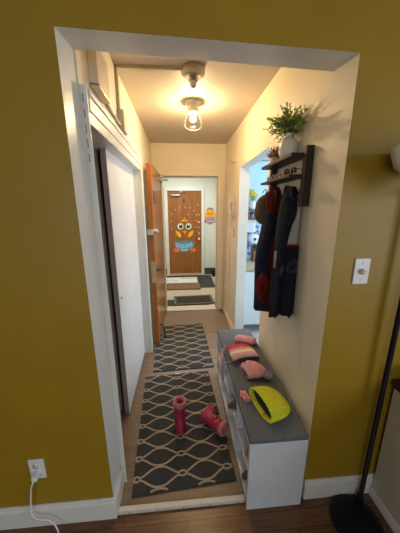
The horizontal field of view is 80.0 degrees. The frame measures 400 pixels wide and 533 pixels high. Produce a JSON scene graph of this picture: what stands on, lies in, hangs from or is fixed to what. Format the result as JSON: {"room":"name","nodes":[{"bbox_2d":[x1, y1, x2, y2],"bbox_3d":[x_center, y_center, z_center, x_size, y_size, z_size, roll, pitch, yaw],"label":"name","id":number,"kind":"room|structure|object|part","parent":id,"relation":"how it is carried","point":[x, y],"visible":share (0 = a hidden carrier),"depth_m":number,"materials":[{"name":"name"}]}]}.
{"room":"living room","nodes":[
{"label":"living room","id":0,"kind":"room"},
{"bbox_2d":[74,49,150,465],"bbox_3d":[-0.652,-0.183,2.311,0.170,2.450,2.445,-1,14,-4],"label":"wall","id":1,"kind":"structure","parent":0,"point":[137,136],"depth_m":1.83,"materials":[{"name":"beige paint"}]},
{"bbox_2d":[86,50,110,103],"bbox_3d":[-0.471,-0.897,1.115,0.042,0.175,0.180,-1,14,-4],"label":"door chime","id":2,"kind":"object","parent":1,"relation":"attached to","point":[97,65],"visible":0.88,"depth_m":1.07,"materials":[{"name":"beige plastic"}]},
{"bbox_2d":[90,84,110,103],"bbox_3d":[-0.470,-0.818,1.135,0.040,0.012,0.170,-1,14,-4],"label":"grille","id":3,"kind":"object","parent":2,"relation":"attached to","point":[99,90],"depth_m":1.11,"materials":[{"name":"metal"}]},
{"bbox_2d":[93,149,123,410],"bbox_3d":[-0.673,0.111,2.053,0.035,1.978,0.770,-1,14,-4],"label":"door","id":4,"kind":"structure","parent":1,"relation":"in","point":[97,159],"depth_m":1.65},
{"bbox_2d":[105,103,120,125],"bbox_3d":[-0.501,-0.879,1.367,0.018,0.038,0.346,-1,14,-4],"label":"conduit","id":5,"kind":"object","parent":1,"relation":"attached to","point":[107,105],"visible":0.66,"depth_m":1.37,"materials":[{"name":"beige plastic"}]},
{"bbox_2d":[79,84,152,481],"bbox_3d":[-0.511,0.122,1.860,0.028,2.070,1.405,-1,14,-4],"label":"trim","id":6,"kind":"structure","parent":1,"relation":"attached to","point":[95,116],"depth_m":1.20,"materials":[{"name":"white paint"}]},
{"bbox_2d":[114,466,124,515],"bbox_3d":[-0.451,1.250,1.333,0.014,0.130,0.161,-1,14,-4],"label":"baseboard","id":7,"kind":"structure","parent":1,"relation":"attached to","point":[120,482],"depth_m":1.32,"materials":[{"name":"white paint"}]},
{"bbox_2d":[100,148,144,413],"bbox_3d":[-0.615,0.095,2.116,0.041,1.978,0.950,-1,14,-4],"label":"door","id":8,"kind":"structure","parent":1,"relation":"in","point":[118,184],"depth_m":1.85,"materials":[{"name":"wood"}]},
{"bbox_2d":[117,109,127,134],"bbox_3d":[-0.508,-0.947,1.570,0.040,0.125,0.100,-1,14,-4],"label":"junction box","id":9,"kind":"object","parent":1,"relation":"attached to","point":[122,117],"visible":0.77,"depth_m":1.53,"materials":[{"name":"beige plastic"}]},
{"bbox_2d":[114,64,180,108],"bbox_3d":[-0.320,-1.117,1.513,0.414,0.260,0.024,-1,14,-4],"label":"cable raceway","id":10,"kind":"object","parent":1,"relation":"attached to","point":[117,67],"visible":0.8,"depth_m":1.48,"materials":[{"name":"beige plastic"}]},
{"bbox_2d":[143,168,155,342],"bbox_3d":[-0.592,-0.128,3.050,0.060,1.990,0.810,-1,14,-4],"label":"trim","id":11,"kind":"structure","parent":1,"relation":"attached to","point":[144,169],"depth_m":2.63,"materials":[{"name":"white paint"}]},
{"bbox_2d":[146,163,167,342],"bbox_3d":[-0.499,-0.164,3.073,0.146,2.026,0.961,-1,14,-1],"label":"door","id":12,"kind":"structure","parent":1,"relation":"in","point":[154,179],"depth_m":2.81,"materials":[{"name":"orange wood"}]},
{"bbox_3d":[-0.514,0.066,2.658,0.052,0.245,0.006,-1,14,-3],"label":"latch plate","id":13,"kind":"part","parent":12,"relation":"part of","materials":[{"name":"gold metal"}]},
{"bbox_2d":[150,143,225,304],"bbox_3d":[0.013,-0.509,3.623,3.800,2.450,0.145,-1,14,-4],"label":"wall","id":14,"kind":"structure","parent":0,"point":[164,156],"depth_m":3.29,"materials":[{"name":"beige paint"}]},
{"bbox_2d":[157,170,223,310],"bbox_3d":[-0.141,-0.336,3.646,0.960,2.106,0.169,-1,14,-4],"label":"trim","id":15,"kind":"structure","parent":14,"relation":"attached to","point":[218,174],"depth_m":3.49,"materials":[{"name":"beige paint"}]},
{"bbox_2d":[167,305,215,311],"bbox_3d":[-0.136,0.680,3.897,0.790,0.012,0.175,-1,14,-4],"label":"threshold","id":16,"kind":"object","parent":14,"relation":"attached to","point":[197,307],"depth_m":3.87,"materials":[{"name":"white wood"}]},
{"bbox_2d":[163,178,215,268],"bbox_3d":[-0.156,-1.011,5.672,3.800,2.450,0.120,-1,14,-4],"label":"wall","id":17,"kind":"structure","parent":0,"point":[209,184],"depth_m":5.52,"materials":[{"name":"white paint"}]},
{"bbox_2d":[164,187,203,274],"bbox_3d":[-0.353,-0.799,5.661,0.915,2.045,0.091,-1,14,-4],"label":"trim","id":18,"kind":"structure","parent":17,"relation":"attached to","point":[166,189],"depth_m":5.54,"materials":[{"name":"paint"}]},
{"bbox_2d":[167,191,201,273],"bbox_3d":[-0.350,-0.770,5.626,0.775,1.945,0.143,-1,14,-4],"label":"door","id":19,"kind":"structure","parent":17,"relation":"in","point":[180,262],"depth_m":5.62,"materials":[{"name":"brown wood"}]},
{"bbox_2d":[173,218,195,252],"bbox_3d":[-0.364,-0.745,5.653,0.570,0.845,0.009,-1,14,-4],"label":"decoration","id":20,"kind":"object","parent":19,"relation":"attached to","point":[185,246],"visible":1,"depth_m":5.70,"materials":[{"name":"paper"}]},
{"bbox_2d":[170,273,201,275],"bbox_3d":[-0.348,0.181,5.897,0.775,0.030,0.140,-1,14,-4],"label":"threshold","id":21,"kind":"object","parent":17,"relation":"attached to","point":[179,273],"depth_m":5.85,"materials":[{"name":"beige laminate"}]},
{"bbox_2d":[204,208,214,224],"bbox_3d":[0.205,-1.182,5.593,0.315,0.394,0.008,-1,14,-4],"label":"sign","id":22,"kind":"object","parent":17,"relation":"attached to","point":[209,214],"visible":1,"depth_m":5.60,"materials":[{"name":"multicoloured paper"}]},
{"bbox_2d":[204,268,214,273],"bbox_3d":[0.929,0.091,5.963,1.644,0.160,0.012,-1,14,-4],"label":"baseboard","id":23,"kind":"structure","parent":17,"relation":"attached to","point":[206,270],"depth_m":5.90,"materials":[{"name":"grey plastic"}]},
{"bbox_2d":[108,52,280,143],"bbox_3d":[-0.397,-1.418,2.029,1.955,0.080,2.445,-1,14,-4],"label":"ceiling","id":24,"kind":"structure","parent":0,"point":[227,92],"depth_m":1.88,"materials":[{"name":"paint"}]},
{"bbox_2d":[181,61,204,88],"bbox_3d":[-0.044,-1.195,1.516,0.152,0.111,0.152,-1,14,-4],"label":"ceiling lamp","id":25,"kind":"object","parent":24,"relation":"attached to","point":[192,71],"visible":1,"depth_m":1.47,"materials":[{"name":"metal"}]},
{"bbox_2d":[184,98,201,130],"bbox_3d":[-0.059,-1.263,2.005,0.156,0.212,0.156,-1,14,-4],"label":"ceiling lamp","id":26,"kind":"object","parent":24,"relation":"attached to","point":[192,104],"visible":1,"depth_m":1.97,"materials":[{"name":"glass"}]},
{"bbox_3d":[-0.058,-1.223,2.015,0.156,0.128,0.156,-1,14,-4],"label":"lamp shade","id":27,"kind":"part","parent":26,"relation":"part of","materials":[{"name":"clear glass"}]},
{"bbox_3d":[-0.058,-1.245,2.010,0.046,0.052,0.046,-1,14,-4],"label":"bulb","id":28,"kind":"part","parent":26,"relation":"part of","materials":[{"name":"beige glass"}]},
{"bbox_2d":[0,274,393,532],"bbox_3d":[-0.015,1.219,1.890,5.000,0.080,8.284,-1,14,-4],"label":"floor","id":29,"kind":"structure","parent":0,"point":[311,515],"depth_m":1.31,"materials":[{"name":"brown wood"}]},
{"bbox_2d":[118,494,244,514],"bbox_3d":[-0.095,1.309,1.310,0.688,0.024,0.028,-1,14,-4],"label":"trim","id":30,"kind":"structure","parent":29,"relation":"on","point":[172,505],"depth_m":1.30,"materials":[{"name":"white wood"}]},
{"bbox_2d":[153,323,213,371],"bbox_3d":[-0.220,0.931,2.880,0.620,0.010,0.960,-2,14,-7],"label":"rug","id":31,"kind":"object","parent":29,"relation":"on","point":[185,346],"visible":0.94,"depth_m":2.75,"materials":[{"name":"grey fabric"}]},
{"bbox_2d":[132,371,236,497],"bbox_3d":[-0.153,1.179,1.872,0.615,0.010,1.000,-2,14,-8],"label":"rug","id":32,"kind":"object","parent":29,"relation":"on","point":[166,460],"visible":0.93,"depth_m":1.65,"materials":[{"name":"grey fabric"}]},
{"bbox_2d":[172,395,186,433],"bbox_3d":[-0.148,1.091,1.762,0.105,0.216,0.145,-2,14,-8],"label":"boot","id":33,"kind":"object","parent":32,"relation":"on","point":[179,402],"visible":1,"depth_m":1.74,"materials":[{"name":"rubber"}]},
{"bbox_2d":[199,404,229,436],"bbox_3d":[0.117,1.142,1.773,0.134,0.106,0.222,-13,19,-43],"label":"boot","id":34,"kind":"object","parent":32,"relation":"on","point":[208,415],"visible":1,"depth_m":1.73,"materials":[{"name":"rubber"}]},
{"bbox_2d":[167,300,208,305],"bbox_3d":[-0.231,0.622,4.146,0.760,0.007,0.270,-1,14,-4],"label":"floor mat","id":35,"kind":"object","parent":29,"relation":"on","point":[169,302],"visible":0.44,"depth_m":4.04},
{"bbox_2d":[174,295,214,305],"bbox_3d":[-0.113,0.590,4.226,0.690,0.016,0.400,-2,14,-7],"label":"door mat","id":36,"kind":"object","parent":35,"relation":"on","point":[192,299],"visible":1,"depth_m":4.18,"materials":[{"name":"fabric"}]},
{"bbox_2d":[166,275,214,287],"bbox_3d":[-0.274,0.329,5.336,1.130,0.008,0.940,-1,14,-4],"label":"floor mat","id":37,"kind":"object","parent":29,"relation":"on","point":[205,281],"visible":0.31,"depth_m":5.44,"materials":[{"name":"grey fabric"}]},
{"bbox_2d":[166,277,197,283],"bbox_3d":[-0.431,0.310,5.380,0.745,0.010,0.440,-1,14,-4],"label":"door mat","id":38,"kind":"object","parent":37,"relation":"on","point":[175,279],"visible":0.84,"depth_m":5.35,"materials":[{"name":"white fabric"}]},
{"bbox_2d":[167,282,200,289],"bbox_3d":[-0.339,0.407,4.968,0.680,0.018,0.400,-1,14,-4],"label":"door mat","id":39,"kind":"object","parent":37,"relation":"on","point":[195,285],"visible":0.86,"depth_m":4.91,"materials":[{"name":"brown fabric"}]},
{"bbox_2d":[243,271,259,329],"bbox_3d":[1.339,0.374,3.378,1.635,0.840,0.640,-1,14,-4],"label":"base cabinet","id":40,"kind":"object","parent":29,"relation":"on","point":[251,317],"visible":0.02,"depth_m":3.05,"materials":[{"name":"white wood"}]},
{"bbox_2d":[246,258,254,270],"bbox_3d":[1.335,-0.054,3.276,1.637,0.040,0.626,-1,14,-4],"label":"countertop","id":41,"kind":"structure","parent":40,"relation":"on","point":[250,265],"depth_m":3.04,"materials":[{"name":"beige laminate"}]},
{"bbox_2d":[250,244,256,261],"bbox_3d":[0.782,-0.216,3.291,0.120,0.272,0.170,-1,14,-4],"label":"knife block","id":42,"kind":"object","parent":41,"relation":"on","point":[253,248],"visible":0.52,"depth_m":3.28,"materials":[{"name":"brown wood"}]},
{"bbox_2d":[217,334,307,509],"bbox_3d":[0.358,0.973,1.786,0.304,0.445,1.100,-1,14,-4],"label":"bench","id":43,"kind":"object","parent":29,"relation":"on","point":[275,471],"visible":0.46,"depth_m":1.27,"materials":[{"name":"white laminate"}]},
{"bbox_3d":[0.315,0.845,2.310,0.304,0.445,0.018,-1,14,-4],"label":"panel","id":44,"kind":"part","parent":43,"relation":"part of","materials":[{"name":"white laminate"}]},
{"bbox_2d":[217,352,221,365],"bbox_3d":[0.323,0.857,2.174,0.292,0.015,0.252,-1,14,-4],"label":"shelf","id":45,"kind":"object","parent":43,"relation":"attached to","point":[218,353],"depth_m":2.23,"materials":[{"name":"white laminate"}]},
{"bbox_2d":[224,371,227,392],"bbox_3d":[0.344,0.921,1.912,0.292,0.015,0.252,-1,14,-4],"label":"shelf","id":46,"kind":"object","parent":43,"relation":"attached to","point":[225,372],"depth_m":1.92,"materials":[{"name":"white laminate"}]},
{"bbox_2d":[228,395,235,424],"bbox_3d":[0.366,0.986,1.650,0.292,0.015,0.252,-1,14,-4],"label":"shelf","id":47,"kind":"object","parent":43,"relation":"attached to","point":[230,397],"depth_m":1.72,"materials":[{"name":"white laminate"}]},
{"bbox_3d":[0.359,1.137,1.826,0.304,0.018,1.064,-1,14,-4],"label":"panel","id":48,"kind":"part","parent":43,"relation":"part of","materials":[{"name":"white laminate"}]},
{"bbox_2d":[228,399,236,411],"bbox_3d":[0.276,0.936,1.641,0.172,0.086,0.082,-1,14,-4],"label":"shoe","id":49,"kind":"object","parent":43,"relation":"on","point":[232,406],"visible":0.39,"depth_m":1.62,"materials":[{"name":"brown leather"}]},
{"bbox_3d":[0.357,0.766,1.735,0.304,0.018,1.064,-1,14,-4],"label":"panel","id":50,"kind":"part","parent":43,"relation":"part of","materials":[{"name":"white laminate"}]},
{"bbox_2d":[237,428,248,469],"bbox_3d":[0.387,1.050,1.388,0.292,0.015,0.252,-1,14,-4],"label":"shelf","id":51,"kind":"object","parent":43,"relation":"attached to","point":[244,443],"depth_m":1.42,"materials":[{"name":"white laminate"}]},
{"bbox_2d":[242,470,246,481],"bbox_3d":[0.326,1.192,1.383,0.172,0.086,0.082,-1,14,-4],"label":"shoe","id":52,"kind":"object","parent":43,"relation":"in","point":[244,474],"visible":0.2,"depth_m":1.37,"materials":[{"name":"brown leather"}]},
{"bbox_2d":[244,446,248,457],"bbox_3d":[0.324,1.012,1.328,0.156,0.086,0.082,-1,14,-4],"label":"shoe","id":53,"kind":"object","parent":43,"relation":"in","point":[246,450],"visible":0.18,"depth_m":1.32,"materials":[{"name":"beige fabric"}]},
{"bbox_2d":[217,329,308,443],"bbox_3d":[0.358,0.739,1.729,0.309,0.036,1.104,-1,14,-4],"label":"seat cushion","id":54,"kind":"object","parent":43,"relation":"on","point":[290,428],"visible":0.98,"depth_m":1.36,"materials":[{"name":"grey fabric"}]},
{"bbox_2d":[221,343,259,380],"bbox_3d":[0.285,0.727,1.865,0.288,0.185,0.222,-3,14,-11],"label":"beanie","id":55,"kind":"object","parent":54,"relation":"on","point":[239,353],"visible":1,"depth_m":1.79,"materials":[{"name":"pink fabric"}]},
{"bbox_2d":[235,335,255,344],"bbox_3d":[0.383,0.619,2.016,0.178,0.062,0.092,4,14,17],"label":"headband","id":56,"kind":"object","parent":54,"relation":"on","point":[249,340],"visible":0.98,"depth_m":1.99,"materials":[{"name":"pink fabric"}]},
{"bbox_2d":[240,390,251,402],"bbox_3d":[0.271,0.782,1.443,0.052,0.018,0.095,-4,14,-16],"label":"mitten","id":57,"kind":"object","parent":54,"relation":"on","point":[244,395],"visible":1,"depth_m":1.43,"materials":[{"name":"pink fabric"}]},
{"bbox_2d":[239,360,271,379],"bbox_3d":[0.379,0.710,1.635,0.169,0.066,0.208,-5,15,-18],"label":"beanie","id":58,"kind":"object","parent":54,"relation":"on","point":[250,369],"visible":1,"depth_m":1.61,"materials":[{"name":"pink fabric"}]},
{"bbox_2d":[249,386,290,423],"bbox_3d":[0.412,0.773,1.373,0.184,0.069,0.255,-4,14,-16],"label":"beanie","id":59,"kind":"object","parent":54,"relation":"on","point":[271,405],"visible":1,"depth_m":1.34,"materials":[{"name":"yellow fabric"}]},
{"bbox_3d":[0.401,1.101,1.262,0.304,0.445,0.018,-1,14,-4],"label":"panel","id":60,"kind":"part","parent":43,"relation":"part of","materials":[{"name":"white laminate"}]},
{"bbox_2d":[330,144,399,532],"bbox_3d":[0.824,0.463,1.013,0.296,1.800,0.296,-1,14,-4],"label":"floor lamp","id":61,"kind":"object","parent":29,"relation":"on","point":[348,513],"visible":1,"depth_m":1.22,"materials":[{"name":"metal"}]},
{"bbox_3d":[0.820,-0.357,0.811,0.296,0.112,0.296,-1,14,-4],"label":"lamp shade","id":62,"kind":"part","parent":61,"relation":"part of","materials":[{"name":"white glass"}]},
{"bbox_2d":[369,381,399,532],"bbox_3d":[1.377,1.003,0.993,0.790,0.755,0.647,-1,14,-4],"label":"sideboard","id":63,"kind":"object","parent":29,"relation":"on","point":[384,492],"visible":1,"depth_m":1.22,"materials":[{"name":"white paint"}]},
{"bbox_2d":[0,0,399,507],"bbox_3d":[-0.180,0.117,1.080,4.600,2.450,0.155,-1,14,-4],"label":"wall","id":64,"kind":"structure","parent":0,"point":[57,406],"depth_m":0.96,"materials":[{"name":"yellow paint"}]},
{"bbox_2d":[27,458,46,477],"bbox_3d":[-0.790,0.983,1.158,0.072,0.116,0.010,-1,14,-4],"label":"power outlet","id":65,"kind":"object","parent":64,"relation":"attached to","point":[35,465],"visible":0.97,"depth_m":1.15,"materials":[{"name":"white plastic"}]},
{"bbox_2d":[32,463,39,468],"bbox_3d":[-0.790,0.963,1.150,0.034,0.034,0.003,-1,14,-4],"label":"socket","id":66,"kind":"object","parent":65,"relation":"attached to","point":[34,465],"depth_m":1.15,"materials":[{"name":"white plastic"}]},
{"bbox_2d":[30,472,58,532],"bbox_3d":[-0.733,1.208,1.033,0.127,0.361,0.360,-4,14,-16],"label":"charging cable","id":67,"kind":"object","parent":65,"relation":"in","point":[36,475],"visible":1,"depth_m":1.17,"materials":[{"name":"white plastic"}]},
{"bbox_2d":[0,497,116,529],"bbox_3d":[-1.450,1.291,1.176,2.027,0.135,0.016,-1,14,-4],"label":"baseboard","id":68,"kind":"structure","parent":64,"relation":"attached to","point":[66,512],"depth_m":1.22,"materials":[{"name":"white paint"}]},
{"bbox_2d":[302,473,374,499],"bbox_3d":[1.353,1.228,1.390,1.550,0.130,0.016,-1,14,-4],"label":"baseboard","id":69,"kind":"structure","parent":64,"relation":"attached to","point":[314,488],"depth_m":1.34,"materials":[{"name":"white paint"}]},
{"bbox_2d":[351,258,370,283],"bbox_3d":[0.708,0.023,1.038,0.070,0.116,0.023,-1,14,-4],"label":"dimmer switch","id":70,"kind":"object","parent":64,"relation":"attached to","point":[361,265],"visible":1,"depth_m":1.04,"materials":[{"name":"white plastic"}]},
{"bbox_3d":[0.708,0.023,1.035,0.026,0.026,0.017,-1,14,-4],"label":"knob","id":71,"kind":"part","parent":70,"relation":"part of","materials":[{"name":"beige plastic"}]},
{"bbox_2d":[246,157,268,257],"bbox_3d":[1.402,-0.499,3.556,1.840,2.450,0.100,-1,14,-4],"label":"wall","id":72,"kind":"structure","parent":0,"point":[258,176],"depth_m":3.28,"materials":[{"name":"blue paint"}]},
{"bbox_2d":[247,233,258,243],"bbox_3d":[0.751,-0.394,3.362,0.140,0.140,0.197,-1,14,-4],"label":"paper towel","id":73,"kind":"object","parent":72,"relation":"attached to","point":[252,238],"visible":0.91,"depth_m":3.29,"materials":[{"name":"white paper"}]},
{"bbox_2d":[246,202,261,256],"bbox_3d":[1.357,-0.536,3.486,1.739,0.795,0.012,-1,14,-4],"label":"backsplash","id":74,"kind":"structure","parent":72,"relation":"attached to","point":[258,226],"depth_m":3.45,"materials":[{"name":"blue tile"}]},
{"bbox_3d":[0.792,-0.728,3.335,0.320,0.135,0.098,-1,14,-4],"label":"spice rack","id":75,"kind":"object","parent":72,"relation":"attached to","visible":0},
{"bbox_2d":[247,220,255,231],"bbox_3d":[0.736,-0.580,3.415,0.125,0.170,0.004,-1,14,-4],"label":"paper note","id":76,"kind":"object","parent":75,"relation":"hanging from","point":[251,223],"visible":0.94,"depth_m":3.41,"materials":[{"name":"white paper"}]},
{"bbox_2d":[249,189,258,209],"bbox_3d":[0.731,-0.929,3.300,0.164,0.274,0.139,-8,16,-30],"label":"flower vase","id":77,"kind":"object","parent":75,"relation":"on","point":[252,203],"visible":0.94,"depth_m":3.27,"materials":[{"name":"white ceramic"}]},
{"bbox_2d":[223,67,333,410],"bbox_3d":[0.519,-0.211,2.400,0.110,2.450,2.445,-1,14,-4],"label":"wall","id":78,"kind":"structure","parent":0,"point":[281,338],"depth_m":1.55,"materials":[{"name":"beige paint"}]},
{"bbox_2d":[224,203,230,291],"bbox_3d":[0.384,-0.271,3.358,0.010,1.210,0.330,-1,14,-4],"label":"trim","id":79,"kind":"structure","parent":78,"relation":"attached to","point":[226,203],"depth_m":3.34,"materials":[{"name":"beige paint"}]},
{"bbox_2d":[222,305,233,328],"bbox_3d":[0.400,0.750,3.447,0.014,0.085,0.855,-1,14,-4],"label":"baseboard","id":80,"kind":"structure","parent":78,"relation":"attached to","point":[223,307],"depth_m":3.43,"materials":[{"name":"beige paint"}]},
{"bbox_2d":[227,194,234,227],"bbox_3d":[0.374,-0.667,2.893,0.083,0.397,0.100,-1,14,-4],"label":"intercom","id":81,"kind":"object","parent":78,"relation":"attached to","point":[231,204],"visible":1,"depth_m":2.86,"materials":[{"name":"beige plastic"}]},
{"bbox_2d":[261,145,314,205],"bbox_3d":[0.482,-0.498,1.401,0.102,0.285,0.478,-1,14,-4],"label":"coat rack","id":82,"kind":"object","parent":78,"relation":"attached to","point":[307,156],"visible":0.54,"depth_m":1.20,"materials":[{"name":"brown wood"}]},
{"bbox_2d":[255,189,267,223],"bbox_3d":[0.429,-0.403,1.641,0.100,0.250,0.125,-1,14,-4],"label":"bucket hat","id":83,"kind":"object","parent":82,"relation":"hanging from","point":[260,207],"visible":0.62,"depth_m":1.61,"materials":[{"name":"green fabric"}]},
{"bbox_2d":[253,187,281,317],"bbox_3d":[0.447,-0.080,1.589,0.156,0.853,0.196,-1,14,-4],"label":"coat","id":84,"kind":"object","parent":82,"relation":"hanging from","point":[265,244],"visible":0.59,"depth_m":1.55,"materials":[{"name":"blue fabric"}]},
{"bbox_3d":[0.473,0.059,1.575,0.056,0.509,0.013,-3,14,-13],"label":"red trim","id":85,"kind":"part","parent":84,"relation":"part of","materials":[{"name":"fabric"}]},
{"bbox_2d":[266,187,281,214],"bbox_3d":[0.461,-0.408,1.495,0.099,0.170,0.097,-1,14,-4],"label":"hood","id":86,"kind":"object","parent":84,"relation":"attached to","point":[272,205],"depth_m":1.46,"materials":[{"name":"red fabric"}]},
{"bbox_2d":[266,146,279,162],"bbox_3d":[0.472,-0.694,1.491,0.114,0.108,0.113,-1,14,-4],"label":"succulent","id":87,"kind":"object","parent":82,"relation":"on","point":[273,155],"visible":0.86,"depth_m":1.48,"materials":[{"name":"green plant"}]},
{"bbox_2d":[270,157,279,162],"bbox_3d":[0.472,-0.663,1.503,0.062,0.042,0.059,-1,14,-4],"label":"pot","id":88,"kind":"object","parent":82,"relation":"on","point":[272,159],"depth_m":1.48,"materials":[{"name":"ceramic"}]},
{"bbox_2d":[261,174,301,184],"bbox_3d":[0.480,-0.508,1.411,0.100,0.014,0.447,-1,14,-4],"label":"shelf","id":89,"kind":"object","parent":82,"relation":"attached to","point":[291,177],"depth_m":1.33,"materials":[{"name":"brown wood"}]},
{"bbox_2d":[261,152,303,169],"bbox_3d":[0.480,-0.604,1.387,0.100,0.017,0.447,-1,14,-4],"label":"shelf","id":90,"kind":"object","parent":82,"relation":"attached to","point":[293,157],"depth_m":1.31,"materials":[{"name":"brown wood"}]},
{"bbox_2d":[268,185,300,317],"bbox_3d":[0.480,-0.073,1.375,0.129,0.755,0.173,-1,14,-4],"label":"jacket","id":91,"kind":"object","parent":82,"relation":"hanging from","point":[286,248],"visible":0.98,"depth_m":1.32,"materials":[{"name":"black fabric"}]},
{"bbox_3d":[0.510,-0.249,1.271,0.080,0.261,0.034,-11,17,-37],"label":"stripe panel","id":92,"kind":"part","parent":91,"relation":"part of","materials":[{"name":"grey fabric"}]},
{"bbox_2d":[263,102,307,157],"bbox_3d":[0.460,-0.730,1.300,0.218,0.269,0.254,5,15,21],"label":"potted plant","id":93,"kind":"object","parent":82,"relation":"on","point":[288,124],"visible":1,"depth_m":1.26,"materials":[{"name":"green plant"}]},
{"bbox_2d":[284,167,301,175],"bbox_3d":[0.490,-0.494,1.242,0.053,0.036,0.099,-5,15,-18],"label":"sunglasses","id":94,"kind":"object","parent":82,"relation":"on","point":[294,169],"visible":0.91,"depth_m":1.23,"materials":[{"name":"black plastic"}]}
]}

